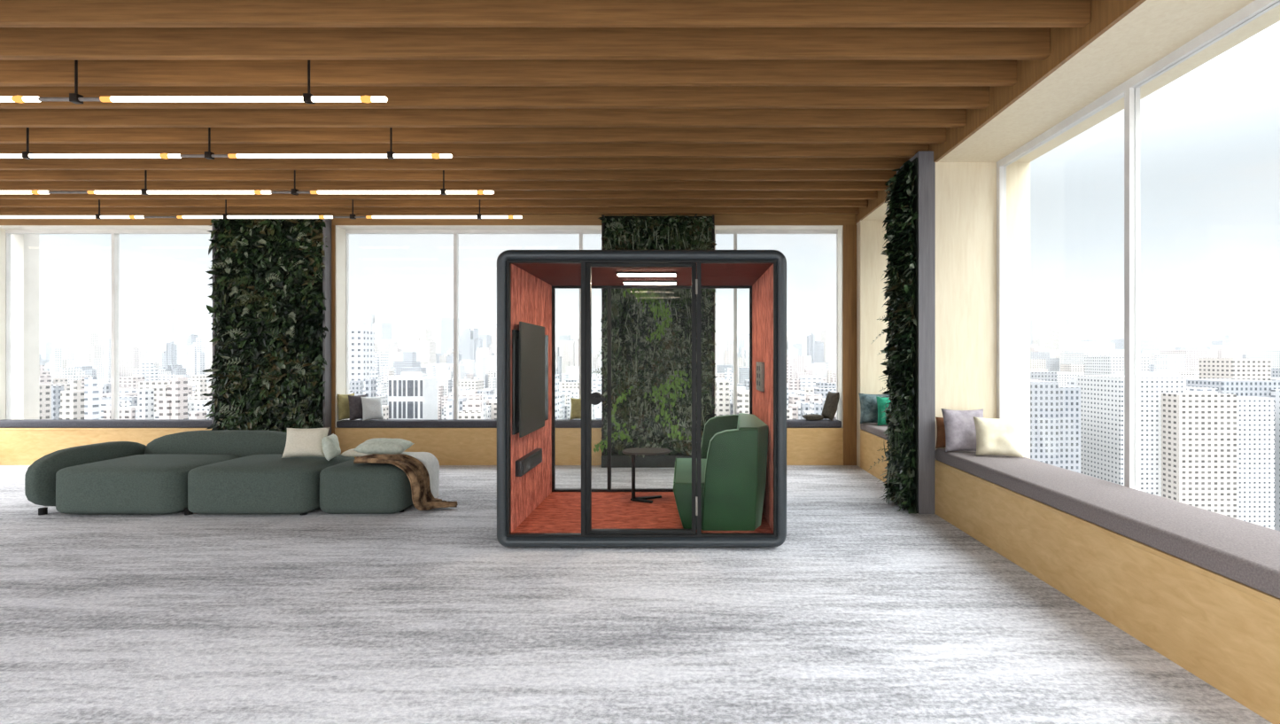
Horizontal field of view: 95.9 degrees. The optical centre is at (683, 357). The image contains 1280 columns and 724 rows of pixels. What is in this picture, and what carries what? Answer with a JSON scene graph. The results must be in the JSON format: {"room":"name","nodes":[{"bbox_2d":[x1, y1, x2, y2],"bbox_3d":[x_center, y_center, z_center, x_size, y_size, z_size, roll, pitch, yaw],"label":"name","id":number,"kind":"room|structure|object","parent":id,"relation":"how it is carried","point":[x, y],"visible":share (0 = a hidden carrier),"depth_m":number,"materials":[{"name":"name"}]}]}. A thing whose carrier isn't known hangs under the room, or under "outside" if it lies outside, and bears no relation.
{"room":"office","nodes":[
{"label":"office","id":0,"kind":"room"},
{"bbox_2d":[11,233,39,418],"bbox_3d":[-9.500,-0.395,1.700,0.200,3.670,13.400,0,0,0],"label":"wall","id":1,"kind":"structure","parent":0,"point":[25,247],"depth_m":8.22,"materials":[{"name":"paint"}]},
{"bbox_2d":[0,214,856,224],"bbox_3d":[-3.540,-2.007,7.890,11.720,0.443,0.300,0,0,0],"label":"wall","id":2,"kind":"structure","parent":0,"point":[527,219],"depth_m":7.74,"materials":[{"name":"brown wood"}]},
{"bbox_2d":[5,229,212,418],"bbox_3d":[-7.835,-0.423,8.000,3.130,2.726,0.070,0,0,0],"label":"window","id":3,"kind":"structure","parent":2,"relation":"in","point":[115,233],"depth_m":7.98,"materials":[{"name":"white paint"}]},
{"bbox_2d":[345,229,601,418],"bbox_3d":[-2.888,-0.423,8.000,3.605,2.726,0.070,0,0,0],"label":"window","id":4,"kind":"structure","parent":2,"relation":"in","point":[455,232],"depth_m":7.97,"materials":[{"name":"white paint"}]},
{"bbox_2d":[715,229,837,419],"bbox_3d":[1.278,-0.423,8.000,1.725,2.726,0.070,0,0,0],"label":"window","id":5,"kind":"structure","parent":2,"relation":"in","point":[734,232],"depth_m":7.97,"materials":[{"name":"white paint"}]},
{"bbox_2d":[0,0,1090,214],"bbox_3d":[-3.200,-2.132,3.400,12.800,0.455,10.000,0,0,0],"label":"ceiling","id":6,"kind":"structure","parent":0,"point":[546,106],"depth_m":4.34,"materials":[{"name":"brown wood"}]},
{"bbox_2d":[0,60,387,103],"bbox_3d":[-6.591,-1.963,3.830,9.233,0.535,0.048,0,0,0],"label":"pendant lamp","id":7,"kind":"object","parent":6,"relation":"hanging from","point":[74,97],"visible":0.97,"depth_m":3.81,"materials":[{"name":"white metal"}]},
{"bbox_2d":[0,127,452,159],"bbox_3d":[-6.591,-1.963,4.905,9.233,0.535,0.048,0,0,0],"label":"pendant lamp","id":8,"kind":"object","parent":6,"relation":"hanging from","point":[209,155],"visible":1,"depth_m":4.89,"materials":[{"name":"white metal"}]},
{"bbox_2d":[0,170,494,194],"bbox_3d":[-6.591,-1.963,5.980,9.233,0.535,0.048,0,0,0],"label":"pendant lamp","id":9,"kind":"object","parent":6,"relation":"hanging from","point":[145,191],"visible":0.98,"depth_m":5.96,"materials":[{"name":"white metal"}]},
{"bbox_2d":[0,199,522,219],"bbox_3d":[-6.591,-1.963,7.030,9.233,0.535,0.048,0,0,0],"label":"pendant lamp","id":10,"kind":"object","parent":6,"relation":"hanging from","point":[99,216],"visible":0.97,"depth_m":7.02,"materials":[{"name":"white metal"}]},
{"bbox_2d":[0,465,1272,723],"bbox_3d":[-3.200,1.500,1.700,12.800,0.120,13.400,0,0,0],"label":"floor","id":11,"kind":"structure","parent":0,"point":[867,610],"depth_m":3.10,"materials":[{"name":"grey carpet"}]},
{"bbox_2d":[0,427,211,465],"bbox_3d":[-7.835,1.191,7.853,3.130,0.498,0.234,0,0,0],"label":"window bench","id":12,"kind":"object","parent":11,"relation":"on","point":[18,446],"visible":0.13,"depth_m":7.74,"materials":[{"name":"brown wood"}]},
{"bbox_2d":[0,418,212,427],"bbox_3d":[-7.835,0.892,7.840,3.090,0.095,0.220,0,0,0],"label":"bench cushion","id":13,"kind":"object","parent":12,"relation":"on","point":[4,422],"visible":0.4,"depth_m":7.73,"materials":[{"name":"grey fabric"}]},
{"bbox_2d":[24,429,355,515],"bbox_3d":[-4.688,1.110,5.745,2.625,0.660,1.150,0,0,0],"label":"sectional sofa","id":14,"kind":"object","parent":11,"relation":"on","point":[221,471],"visible":0.92,"depth_m":5.21,"materials":[{"name":"green fabric"}]},
{"bbox_2d":[281,426,329,457],"bbox_3d":[-3.740,0.835,5.699,0.400,0.285,0.187,0,0,-8],"label":"pillow","id":15,"kind":"object","parent":14,"relation":"on","point":[299,442],"visible":0.94,"depth_m":5.65,"materials":[{"name":"beige fabric"}]},
{"bbox_2d":[321,433,341,460],"bbox_3d":[-3.453,0.870,5.641,0.133,0.236,0.262,0,0,-16],"label":"pillow","id":16,"kind":"object","parent":14,"relation":"on","point":[330,444],"visible":1,"depth_m":5.55,"materials":[{"name":"fabric"}]},
{"bbox_2d":[319,458,413,513],"bbox_3d":[-2.965,1.215,5.537,0.800,0.450,0.645,0,0,0],"label":"ottoman","id":17,"kind":"object","parent":11,"relation":"on","point":[345,487],"visible":0.73,"depth_m":5.22,"materials":[{"name":"green fabric"}]},
{"bbox_2d":[341,448,372,457],"bbox_3d":[-3.250,0.949,5.770,0.300,0.078,0.160,0,0,-4],"label":"pillow","id":18,"kind":"object","parent":17,"relation":"on","point":[352,453],"visible":0.47,"depth_m":5.70,"materials":[{"name":"beige fabric"}]},
{"bbox_2d":[353,453,457,510],"bbox_3d":[-2.599,1.164,5.382,0.899,0.538,0.360,0,0,-14],"label":"throw","id":19,"kind":"object","parent":17,"relation":"on","point":[422,499],"visible":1,"depth_m":5.35,"materials":[{"name":"fur"}]},
{"bbox_2d":[401,451,439,497],"bbox_3d":[-2.720,1.181,5.745,0.470,0.461,0.309,0,0,0],"label":"blanket","id":20,"kind":"object","parent":17,"relation":"on","point":[430,461],"visible":0.62,"depth_m":5.77,"materials":[{"name":"fabric"}]},
{"bbox_2d":[352,437,414,454],"bbox_3d":[-2.955,0.874,5.690,0.460,0.148,0.360,0,0,-10],"label":"pillow","id":21,"kind":"object","parent":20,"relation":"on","point":[380,446],"visible":0.95,"depth_m":5.56,"materials":[{"name":"fabric"}]},
{"bbox_2d":[334,426,601,465],"bbox_3d":[-2.888,1.191,7.853,3.605,0.498,0.234,0,0,0],"label":"window bench","id":22,"kind":"object","parent":11,"relation":"on","point":[449,446],"visible":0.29,"depth_m":7.74,"materials":[{"name":"brown wood"}]},
{"bbox_2d":[336,418,601,427],"bbox_3d":[-2.880,0.892,7.840,3.580,0.095,0.220,0,0,0],"label":"bench cushion","id":23,"kind":"object","parent":22,"relation":"on","point":[356,422],"visible":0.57,"depth_m":7.73,"materials":[{"name":"grey fabric"}]},
{"bbox_2d":[337,393,354,420],"bbox_3d":[-4.598,0.663,7.849,0.116,0.359,0.241,0,0,30],"label":"pillow","id":24,"kind":"object","parent":23,"relation":"on","point":[343,401],"visible":0.67,"depth_m":7.77,"materials":[{"name":"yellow fabric"}]},
{"bbox_2d":[348,394,366,420],"bbox_3d":[-4.440,0.671,7.850,0.149,0.345,0.240,0,0,40],"label":"pillow","id":25,"kind":"object","parent":23,"relation":"on","point":[355,404],"visible":0.84,"depth_m":7.78,"materials":[{"name":"grey fabric"}]},
{"bbox_2d":[361,395,383,420],"bbox_3d":[-4.240,0.683,7.841,0.260,0.320,0.182,0,0,-38],"label":"pillow","id":26,"kind":"object","parent":23,"relation":"on","point":[372,408],"visible":1,"depth_m":7.79,"materials":[{"name":"grey fabric"}]},
{"bbox_2d":[569,397,581,419],"bbox_3d":[-1.420,0.695,7.900,0.282,0.295,0.125,0,0,2],"label":"pillow","id":27,"kind":"object","parent":23,"relation":"on","point":[576,403],"visible":0.49,"depth_m":7.86,"materials":[{"name":"yellow fabric"}]},
{"bbox_2d":[496,249,786,546],"bbox_3d":[-0.318,0.310,5.050,2.197,2.260,1.564,0,0,0],"label":"booth","id":28,"kind":"object","parent":11,"relation":"on","point":[531,511],"visible":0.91,"depth_m":4.34,"materials":[{"name":"metal"}]},
{"bbox_2d":[515,448,542,476],"bbox_3d":[-1.290,0.867,4.825,0.055,0.123,0.650,0,0,0],"label":"wall box","id":29,"kind":"object","parent":28,"relation":"attached to","point":[525,463],"visible":1,"depth_m":4.70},
{"bbox_2d":[512,321,548,437],"bbox_3d":[-1.287,0.167,4.950,0.060,0.898,1.100,0,0,0],"label":"wall screen","id":30,"kind":"object","parent":28,"relation":"attached to","point":[530,344],"visible":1,"depth_m":4.71,"materials":[{"name":"black glass"}]},
{"bbox_2d":[621,447,670,503],"bbox_3d":[-0.352,1.101,5.420,0.455,0.466,0.310,0,0,0],"label":"side table","id":31,"kind":"object","parent":28,"relation":"on","point":[633,451],"visible":1,"depth_m":5.40,"materials":[{"name":"metal"}]},
{"bbox_2d":[616,271,676,276],"bbox_3d":[-0.312,-0.708,4.870,0.508,0.026,0.110,0,0,0],"label":"ceiling light","id":32,"kind":"object","parent":28,"relation":"attached to","point":[620,274],"depth_m":4.82,"materials":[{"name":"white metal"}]},
{"bbox_2d":[622,280,676,284],"bbox_3d":[-0.318,-0.712,5.420,0.505,0.018,0.110,0,0,0],"label":"ceiling light","id":33,"kind":"object","parent":28,"relation":"attached to","point":[624,282],"depth_m":5.36,"materials":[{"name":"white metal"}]},
{"bbox_2d":[673,412,767,530],"bbox_3d":[0.296,0.933,5.025,0.764,0.797,1.190,0,0,0],"label":"armchair","id":34,"kind":"object","parent":28,"relation":"on","point":[734,446],"visible":0.89,"depth_m":4.43,"materials":[{"name":"green fabric"}]},
{"bbox_2d":[756,361,764,391],"bbox_3d":[0.664,0.160,5.030,0.034,0.250,0.340,0,0,0],"label":"control panel","id":35,"kind":"object","parent":28,"relation":"attached to","point":[760,366],"visible":1,"depth_m":4.90,"materials":[{"name":"grey plastic"}]},
{"bbox_2d":[786,426,843,465],"bbox_3d":[1.278,1.191,7.853,1.725,0.498,0.234,0,0,0],"label":"window bench","id":36,"kind":"object","parent":11,"relation":"on","point":[804,446],"visible":0.27,"depth_m":7.74,"materials":[{"name":"brown wood"}]},
{"bbox_2d":[786,418,841,427],"bbox_3d":[1.272,0.892,7.840,1.705,0.095,0.220,0,0,0],"label":"bench cushion","id":37,"kind":"object","parent":36,"relation":"on","point":[790,422],"visible":0.47,"depth_m":7.73,"materials":[{"name":"grey fabric"}]},
{"bbox_2d":[801,413,824,419],"bbox_3d":[1.760,0.806,7.840,0.260,0.074,0.240,0,0,0],"label":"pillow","id":38,"kind":"object","parent":37,"relation":"on","point":[810,416],"visible":1,"depth_m":7.74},
{"bbox_2d":[822,391,839,420],"bbox_3d":[2.001,0.651,7.851,0.178,0.384,0.240,0,0,-20],"label":"pillow","id":39,"kind":"object","parent":37,"relation":"on","point":[829,410],"visible":0.99,"depth_m":7.77,"materials":[{"name":"fabric"}]},
{"bbox_2d":[860,429,890,482],"bbox_3d":[2.604,1.191,6.730,0.572,0.498,1.700,0,0,0],"label":"window bench","id":40,"kind":"object","parent":11,"relation":"on","point":[870,443],"visible":0.27,"depth_m":7.06,"materials":[{"name":"brown wood"}]},
{"bbox_2d":[860,422,888,438],"bbox_3d":[2.596,0.892,6.728,0.568,0.095,1.675,0,0,0],"label":"bench cushion","id":41,"kind":"object","parent":40,"relation":"on","point":[872,428],"visible":0.2,"depth_m":7.09,"materials":[{"name":"grey fabric"}]},
{"bbox_2d":[858,393,888,423],"bbox_3d":[2.470,0.649,7.399,0.421,0.388,0.188,0,0,8],"label":"pillow","id":42,"kind":"object","parent":41,"relation":"on","point":[868,402],"visible":0.59,"depth_m":7.36,"materials":[{"name":"teal fabric"}]},
{"bbox_2d":[876,395,890,425],"bbox_3d":[2.620,0.664,7.200,0.402,0.357,0.202,0,0,11],"label":"pillow","id":43,"kind":"object","parent":41,"relation":"on","point":[880,401],"visible":0.31,"depth_m":7.19,"materials":[{"name":"green fabric"}]},
{"bbox_2d":[934,459,1279,723],"bbox_3d":[2.604,1.191,0.210,0.572,0.498,10.220,0,0,0],"label":"window bench","id":44,"kind":"object","parent":11,"relation":"on","point":[1224,631],"visible":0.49,"depth_m":2.92,"materials":[{"name":"brown wood"}]},
{"bbox_2d":[935,448,1279,597],"bbox_3d":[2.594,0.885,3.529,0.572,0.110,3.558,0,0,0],"label":"bench cushion","id":45,"kind":"object","parent":44,"relation":"on","point":[1246,553],"visible":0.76,"depth_m":3.04,"materials":[{"name":"grey fabric"}]},
{"bbox_2d":[935,416,946,448],"bbox_3d":[2.470,0.684,5.272,0.320,0.290,0.090,0,0,6],"label":"pillow","id":46,"kind":"object","parent":45,"relation":"on","point":[941,442],"visible":0.28,"depth_m":5.26,"materials":[{"name":"brown fabric"}]},
{"bbox_2d":[941,408,983,451],"bbox_3d":[2.490,0.642,5.109,0.360,0.375,0.161,0,0,6],"label":"pillow","id":47,"kind":"object","parent":45,"relation":"on","point":[960,432],"visible":0.85,"depth_m":5.08,"materials":[{"name":"grey fabric"}]},
{"bbox_2d":[973,416,1023,457],"bbox_3d":[2.660,0.667,4.880,0.361,0.323,0.182,0,0,15],"label":"pillow","id":48,"kind":"object","parent":45,"relation":"on","point":[994,436],"visible":1,"depth_m":4.83,"materials":[{"name":"beige fabric"}]},
{"bbox_2d":[856,220,890,466],"bbox_3d":[2.763,-0.185,7.870,0.875,3.250,0.580,0,0,0],"label":"wall","id":49,"kind":"structure","parent":0,"point":[871,265],"depth_m":7.58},
{"bbox_2d":[896,151,935,513],"bbox_3d":[2.246,-0.235,5.600,0.152,3.350,0.560,0,0,0],"label":"wall pillar","id":50,"kind":"structure","parent":0,"point":[926,164],"depth_m":5.32,"materials":[{"name":"paint"}]},
{"bbox_2d":[867,157,917,513],"bbox_3d":[2.011,-0.210,5.568,0.315,3.300,0.726,0,0,0],"label":"wall","id":51,"kind":"structure","parent":50,"relation":"attached to","point":[901,349],"depth_m":5.42,"materials":[{"name":"green plant"}]},
{"bbox_2d":[935,162,1030,459],"bbox_3d":[2.761,-0.185,5.600,0.878,3.250,0.556,0,0,0],"label":"wall pier","id":52,"kind":"object","parent":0,"point":[965,192],"visible":0.5,"depth_m":5.32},
{"bbox_2d":[861,0,1279,220],"bbox_3d":[2.770,-2.019,1.580,0.860,0.419,13.160,0,0,0],"label":"soffit","id":53,"kind":"structure","parent":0,"point":[1154,29],"depth_m":3.61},
{"bbox_2d":[855,0,1146,223],"bbox_3d":[2.325,-2.019,1.369,0.030,0.419,12.738,0,0,0],"label":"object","id":54,"kind":"structure","parent":53,"relation":"attached to","point":[1066,42],"depth_m":3.79,"materials":[{"name":"brown wood"}]},
{"bbox_2d":[996,0,1279,490],"bbox_3d":[2.920,-0.435,0.210,0.070,2.750,10.220,0,0,0],"label":"window","id":55,"kind":"structure","parent":53,"relation":"in","point":[1129,89],"depth_m":3.75,"materials":[{"name":"white paint"}]},
{"bbox_3d":[-2.905,-0.173,7.895,6.640,3.226,0.290,0,0,0],"label":"piers","id":56,"kind":"object","parent":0,"visible":0},
{"bbox_2d":[591,213,717,467],"bbox_3d":[-0.383,-0.226,7.532,1.654,3.331,0.432,0,0,0],"label":"wall","id":57,"kind":"structure","parent":56,"relation":"attached to","point":[651,329],"depth_m":7.56,"materials":[{"name":"green plant"}]},
{"bbox_2d":[331,224,856,465],"bbox_3d":[-1.974,-0.173,7.888,8.593,3.226,0.304,0,0,0],"label":"column","id":58,"kind":"structure","parent":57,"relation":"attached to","point":[849,231],"depth_m":7.74,"materials":[{"name":"brown wood"}]},
{"bbox_2d":[202,212,331,435],"bbox_3d":[-5.497,-0.234,7.527,1.647,3.349,0.443,0,0,0],"label":"wall","id":59,"kind":"structure","parent":58,"relation":"attached to","point":[271,295],"depth_m":7.58,"materials":[{"name":"green plant"}]},
{"bbox_2d":[0,224,842,427],"bbox_3d":[-3.630,-0.423,7.861,11.540,2.726,0.217,0,0,0],"label":"trim","id":60,"kind":"structure","parent":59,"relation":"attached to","point":[340,229],"depth_m":7.84,"materials":[{"name":"white paint"}]},
{"label":"outside","id":61,"kind":"structure","parent":0,"visible":0},
{"bbox_3d":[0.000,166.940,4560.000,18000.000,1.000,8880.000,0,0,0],"label":"ground","id":62,"kind":"structure","parent":61,"visible":0},
{"bbox_2d":[39,383,51,418],"bbox_3d":[-387.683,91.085,345.209,8.457,150.711,7.479,0,0,0],"label":"building","id":63,"kind":"structure","parent":62,"relation":"on","point":[45,389],"depth_m":345.90,"materials":[{"name":"concrete"}]},
{"bbox_2d":[39,375,51,383],"bbox_3d":[-496.093,89.411,443.726,13.232,154.058,8.952,0,0,0],"label":"building","id":64,"kind":"structure","parent":62,"relation":"on","point":[43,379],"depth_m":444.36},
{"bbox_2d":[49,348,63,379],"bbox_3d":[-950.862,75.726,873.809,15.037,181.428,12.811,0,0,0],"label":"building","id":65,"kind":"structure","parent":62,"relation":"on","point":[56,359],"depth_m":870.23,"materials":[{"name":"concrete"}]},
{"bbox_2d":[53,377,67,384],"bbox_3d":[-586.917,92.597,541.900,16.085,147.686,9.496,0,0,0],"label":"building","id":66,"kind":"structure","parent":62,"relation":"on","point":[59,380],"depth_m":540.47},
{"bbox_2d":[59,380,84,418],"bbox_3d":[-359.522,89.694,338.648,9.989,153.492,8.196,0,0,0],"label":"building","id":67,"kind":"structure","parent":62,"relation":"on","point":[72,401],"depth_m":335.18,"materials":[{"name":"concrete"}]},
{"bbox_2d":[56,366,91,383],"bbox_3d":[-748.596,88.820,706.390,20.715,155.240,21.969,0,0,0],"label":"building","id":68,"kind":"structure","parent":62,"relation":"on","point":[71,373],"depth_m":701.82,"materials":[{"name":"concrete"}]},
{"bbox_2d":[84,377,100,418],"bbox_3d":[-339.345,88.728,329.445,5.760,155.424,5.583,0,0,0],"label":"building","id":69,"kind":"structure","parent":62,"relation":"on","point":[92,396],"depth_m":328.13,"materials":[{"name":"concrete"}]},
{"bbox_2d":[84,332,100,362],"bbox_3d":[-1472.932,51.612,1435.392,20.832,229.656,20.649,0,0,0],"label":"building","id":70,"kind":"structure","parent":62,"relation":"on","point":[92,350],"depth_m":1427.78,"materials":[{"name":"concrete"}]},
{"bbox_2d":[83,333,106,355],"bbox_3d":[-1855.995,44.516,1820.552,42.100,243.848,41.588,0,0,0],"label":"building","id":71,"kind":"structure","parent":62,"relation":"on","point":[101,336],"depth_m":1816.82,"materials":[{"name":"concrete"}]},
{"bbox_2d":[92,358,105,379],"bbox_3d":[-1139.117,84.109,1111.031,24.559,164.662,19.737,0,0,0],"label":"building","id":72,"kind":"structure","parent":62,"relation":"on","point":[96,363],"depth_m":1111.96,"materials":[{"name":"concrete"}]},
{"bbox_2d":[102,383,111,393],"bbox_3d":[-436.162,92.945,437.504,7.765,146.990,7.246,0,0,0],"label":"building","id":73,"kind":"structure","parent":62,"relation":"on","point":[107,387],"depth_m":434.70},
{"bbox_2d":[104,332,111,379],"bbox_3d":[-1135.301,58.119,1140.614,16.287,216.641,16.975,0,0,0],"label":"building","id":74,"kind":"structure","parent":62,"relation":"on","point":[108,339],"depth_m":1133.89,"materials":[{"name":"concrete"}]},
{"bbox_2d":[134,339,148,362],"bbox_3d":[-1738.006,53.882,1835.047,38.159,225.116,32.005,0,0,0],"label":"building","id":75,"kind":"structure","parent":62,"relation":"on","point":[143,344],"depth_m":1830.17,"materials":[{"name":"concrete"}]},
{"bbox_2d":[132,362,157,380],"bbox_3d":[-670.143,86.235,716.894,16.407,160.410,15.125,0,0,0],"label":"building","id":76,"kind":"structure","parent":62,"relation":"on","point":[147,369],"depth_m":712.69,"materials":[{"name":"concrete"}]},
{"bbox_2d":[137,388,154,418],"bbox_3d":[-305.173,91.967,325.479,6.014,148.946,5.829,0,0,0],"label":"building","id":77,"kind":"structure","parent":62,"relation":"on","point":[145,397],"depth_m":323.28,"materials":[{"name":"concrete"}]},
{"bbox_2d":[162,341,177,368],"bbox_3d":[-1268.245,62.395,1418.394,23.433,208.090,17.711,0,0,0],"label":"building","id":78,"kind":"structure","parent":62,"relation":"on","point":[169,356],"depth_m":1412.52,"materials":[{"name":"concrete"}]},
{"bbox_2d":[158,377,187,418],"bbox_3d":[-292.940,88.777,330.522,10.138,155.326,7.308,0,0,0],"label":"building","id":79,"kind":"structure","parent":62,"relation":"on","point":[175,404],"depth_m":327.65,"materials":[{"name":"concrete"}]},
{"bbox_2d":[160,364,186,374],"bbox_3d":[-969.607,89.447,1092.369,30.107,153.987,23.946,0,0,0],"label":"building","id":80,"kind":"structure","parent":62,"relation":"on","point":[174,368],"depth_m":1090.18,"materials":[{"name":"concrete"}]},
{"bbox_2d":[186,333,198,356],"bbox_3d":[-1247.438,52.751,1464.877,23.631,227.378,22.470,0,0,0],"label":"building","id":81,"kind":"structure","parent":62,"relation":"on","point":[192,337],"depth_m":1458.43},
{"bbox_2d":[187,337,205,374],"bbox_3d":[-969.644,63.245,1145.820,19.833,206.389,17.171,0,0,0],"label":"building","id":82,"kind":"structure","parent":62,"relation":"on","point":[196,355],"depth_m":1140.55,"materials":[{"name":"concrete"}]},
{"bbox_2d":[189,411,206,418],"bbox_3d":[-278.308,98.402,326.675,8.637,136.077,8.000,0,0,0],"label":"building","id":83,"kind":"structure","parent":62,"relation":"on","point":[194,415],"depth_m":325.26,"materials":[{"name":"concrete"}]},
{"bbox_2d":[191,379,206,399],"bbox_3d":[-373.047,91.348,443.041,7.198,150.184,5.746,0,0,0],"label":"building","id":84,"kind":"structure","parent":62,"relation":"on","point":[201,388],"depth_m":441.01,"materials":[{"name":"concrete"}]},
{"bbox_2d":[207,340,209,375],"bbox_3d":[-1125.096,58.987,1386.345,31.204,214.906,24.660,0,0,0],"label":"building","id":85,"kind":"structure","parent":62,"relation":"on","point":[208,342],"depth_m":1377.11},
{"bbox_2d":[349,324,374,385],"bbox_3d":[-443.639,60.358,784.000,29.615,212.163,28.000,0,0,0],"label":"high rise","id":86,"kind":"structure","parent":62,"relation":"on","point":[361,341],"depth_m":770.04,"materials":[{"name":"concrete"}]},
{"bbox_2d":[364,378,376,396],"bbox_3d":[-190.908,89.592,348.916,9.162,153.696,7.708,0,0,0],"label":"building","id":87,"kind":"structure","parent":62,"relation":"on","point":[370,384],"depth_m":346.92,"materials":[{"name":"concrete"}]},
{"bbox_2d":[363,369,378,395],"bbox_3d":[-302.148,88.909,555.255,16.984,155.061,14.436,0,0,0],"label":"building","id":88,"kind":"structure","parent":62,"relation":"on","point":[374,373],"depth_m":557.36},
{"bbox_2d":[367,311,380,352],"bbox_3d":[-989.153,10.043,1841.534,26.507,312.793,30.048,0,0,0],"label":"building","id":89,"kind":"structure","parent":62,"relation":"on","point":[374,324],"depth_m":1835.10,"materials":[{"name":"concrete"}]},
{"bbox_2d":[378,374,387,394],"bbox_3d":[-380.234,93.893,715.247,16.027,145.095,14.817,0,0,0],"label":"building","id":90,"kind":"structure","parent":62,"relation":"on","point":[382,389],"depth_m":715.83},
{"bbox_2d":[374,351,395,381],"bbox_3d":[-477.789,78.155,911.415,27.713,176.571,29.780,0,0,0],"label":"building","id":91,"kind":"structure","parent":62,"relation":"on","point":[382,363],"depth_m":902.91,"materials":[{"name":"concrete"}]},
{"bbox_2d":[387,371,437,418],"bbox_3d":[-217.385,88.682,462.850,27.692,155.517,26.300,0,0,0],"label":"apartment tower","id":92,"kind":"structure","parent":62,"relation":"on","point":[411,395],"depth_m":450.04,"materials":[{"name":"concrete"}]},
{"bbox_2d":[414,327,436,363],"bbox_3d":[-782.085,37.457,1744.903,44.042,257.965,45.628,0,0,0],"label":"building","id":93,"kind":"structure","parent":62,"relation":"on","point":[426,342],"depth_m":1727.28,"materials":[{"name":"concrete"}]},
{"bbox_2d":[439,349,453,363],"bbox_3d":[-747.360,69.022,1837.123,46.180,194.837,46.587,0,0,0],"label":"building","id":94,"kind":"structure","parent":62,"relation":"on","point":[442,358],"depth_m":1816.82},
{"bbox_2d":[447,401,452,418],"bbox_3d":[-134.056,95.547,324.879,7.017,141.787,7.220,0,0,0],"label":"building","id":95,"kind":"structure","parent":62,"relation":"on","point":[449,403],"depth_m":325.66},
{"bbox_2d":[446,353,461,364],"bbox_3d":[-577.001,76.033,1444.571,30.040,180.813,23.050,0,0,0],"label":"building","id":96,"kind":"structure","parent":62,"relation":"on","point":[450,358],"depth_m":1435.82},
{"bbox_2d":[446,361,466,380],"bbox_3d":[-440.221,86.362,1121.891,34.708,160.156,25.612,0,0,0],"label":"building","id":97,"kind":"structure","parent":62,"relation":"on","point":[461,368],"depth_m":1115.22,"materials":[{"name":"concrete"}]},
{"bbox_2d":[461,327,482,363],"bbox_3d":[-671.372,35.896,1823.732,53.994,261.088,38.826,0,0,0],"label":"building","id":98,"kind":"structure","parent":62,"relation":"on","point":[470,342],"depth_m":1810.18,"materials":[{"name":"concrete"}]},
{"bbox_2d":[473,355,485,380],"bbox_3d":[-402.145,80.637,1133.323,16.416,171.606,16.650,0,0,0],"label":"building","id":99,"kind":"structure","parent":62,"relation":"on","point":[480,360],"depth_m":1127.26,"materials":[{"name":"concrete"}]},
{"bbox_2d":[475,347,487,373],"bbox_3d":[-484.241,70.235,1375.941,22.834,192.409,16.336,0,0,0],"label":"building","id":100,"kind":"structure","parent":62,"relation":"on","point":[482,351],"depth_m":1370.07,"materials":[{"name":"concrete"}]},
{"bbox_2d":[481,391,486,418],"bbox_3d":[-116.234,92.956,329.202,7.628,146.967,5.796,0,0,0],"label":"building","id":101,"kind":"structure","parent":62,"relation":"on","point":[484,393],"depth_m":328.61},
{"bbox_2d":[489,371,496,395],"bbox_3d":[-229.496,88.323,716.197,19.640,156.235,17.251,0,0,0],"label":"building","id":102,"kind":"structure","parent":62,"relation":"on","point":[492,379],"depth_m":709.39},
{"bbox_2d":[555,374,559,418],"bbox_3d":[-76.174,88.347,345.582,9.718,156.186,9.311,0,0,0],"label":"building","id":103,"kind":"structure","parent":62,"relation":"on","point":[557,376],"depth_m":345.06,"materials":[{"name":"concrete"}]},
{"bbox_2d":[555,347,561,381],"bbox_3d":[-190.700,75.106,861.001,13.955,182.668,10.055,0,0,0],"label":"building","id":104,"kind":"structure","parent":62,"relation":"on","point":[558,370],"depth_m":856.32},
{"bbox_2d":[574,339,579,365],"bbox_3d":[-242.993,54.156,1391.735,33.955,224.568,32.532,0,0,0],"label":"building","id":105,"kind":"structure","parent":62,"relation":"on","point":[577,344],"depth_m":1375.43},
{"bbox_2d":[591,383,601,418],"bbox_3d":[-62.592,92.554,419.131,9.988,147.771,10.654,0,0,0],"label":"building","id":106,"kind":"structure","parent":62,"relation":"on","point":[598,388],"depth_m":413.79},
{"bbox_2d":[39,308,1279,530],"bbox_3d":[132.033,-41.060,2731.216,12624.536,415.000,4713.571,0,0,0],"label":"city","id":107,"kind":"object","parent":62,"relation":"on","point":[1210,399],"visible":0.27,"depth_m":432.06},
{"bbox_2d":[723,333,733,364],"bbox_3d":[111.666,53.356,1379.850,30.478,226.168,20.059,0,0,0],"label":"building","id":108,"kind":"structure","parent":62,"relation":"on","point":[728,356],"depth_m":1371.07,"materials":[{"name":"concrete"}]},
{"bbox_2d":[724,367,733,386],"bbox_3d":[53.526,89.228,695.034,13.809,154.424,12.774,0,0,0],"label":"building","id":109,"kind":"structure","parent":62,"relation":"on","point":[727,375],"depth_m":688.91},
{"bbox_2d":[786,358,791,390],"bbox_3d":[126.367,83.957,690.962,20.520,164.965,12.292,0,0,0],"label":"building","id":110,"kind":"structure","parent":62,"relation":"on","point":[788,367],"depth_m":685.06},
{"bbox_2d":[786,336,798,355],"bbox_3d":[318.032,51.454,1735.704,46.162,229.972,35.596,0,0,0],"label":"building","id":111,"kind":"structure","parent":62,"relation":"on","point":[790,351],"depth_m":1719.29,"materials":[{"name":"concrete"}]},
{"bbox_2d":[803,397,814,418],"bbox_3d":[73.245,95.024,337.284,8.411,142.833,7.979,0,0,0],"label":"building","id":112,"kind":"structure","parent":62,"relation":"on","point":[811,400],"depth_m":335.50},
{"bbox_2d":[806,332,823,363],"bbox_3d":[419.527,42.240,1835.290,48.244,248.400,40.203,0,0,0],"label":"building","id":113,"kind":"structure","parent":62,"relation":"on","point":[815,349],"depth_m":1823.93,"materials":[{"name":"concrete"}]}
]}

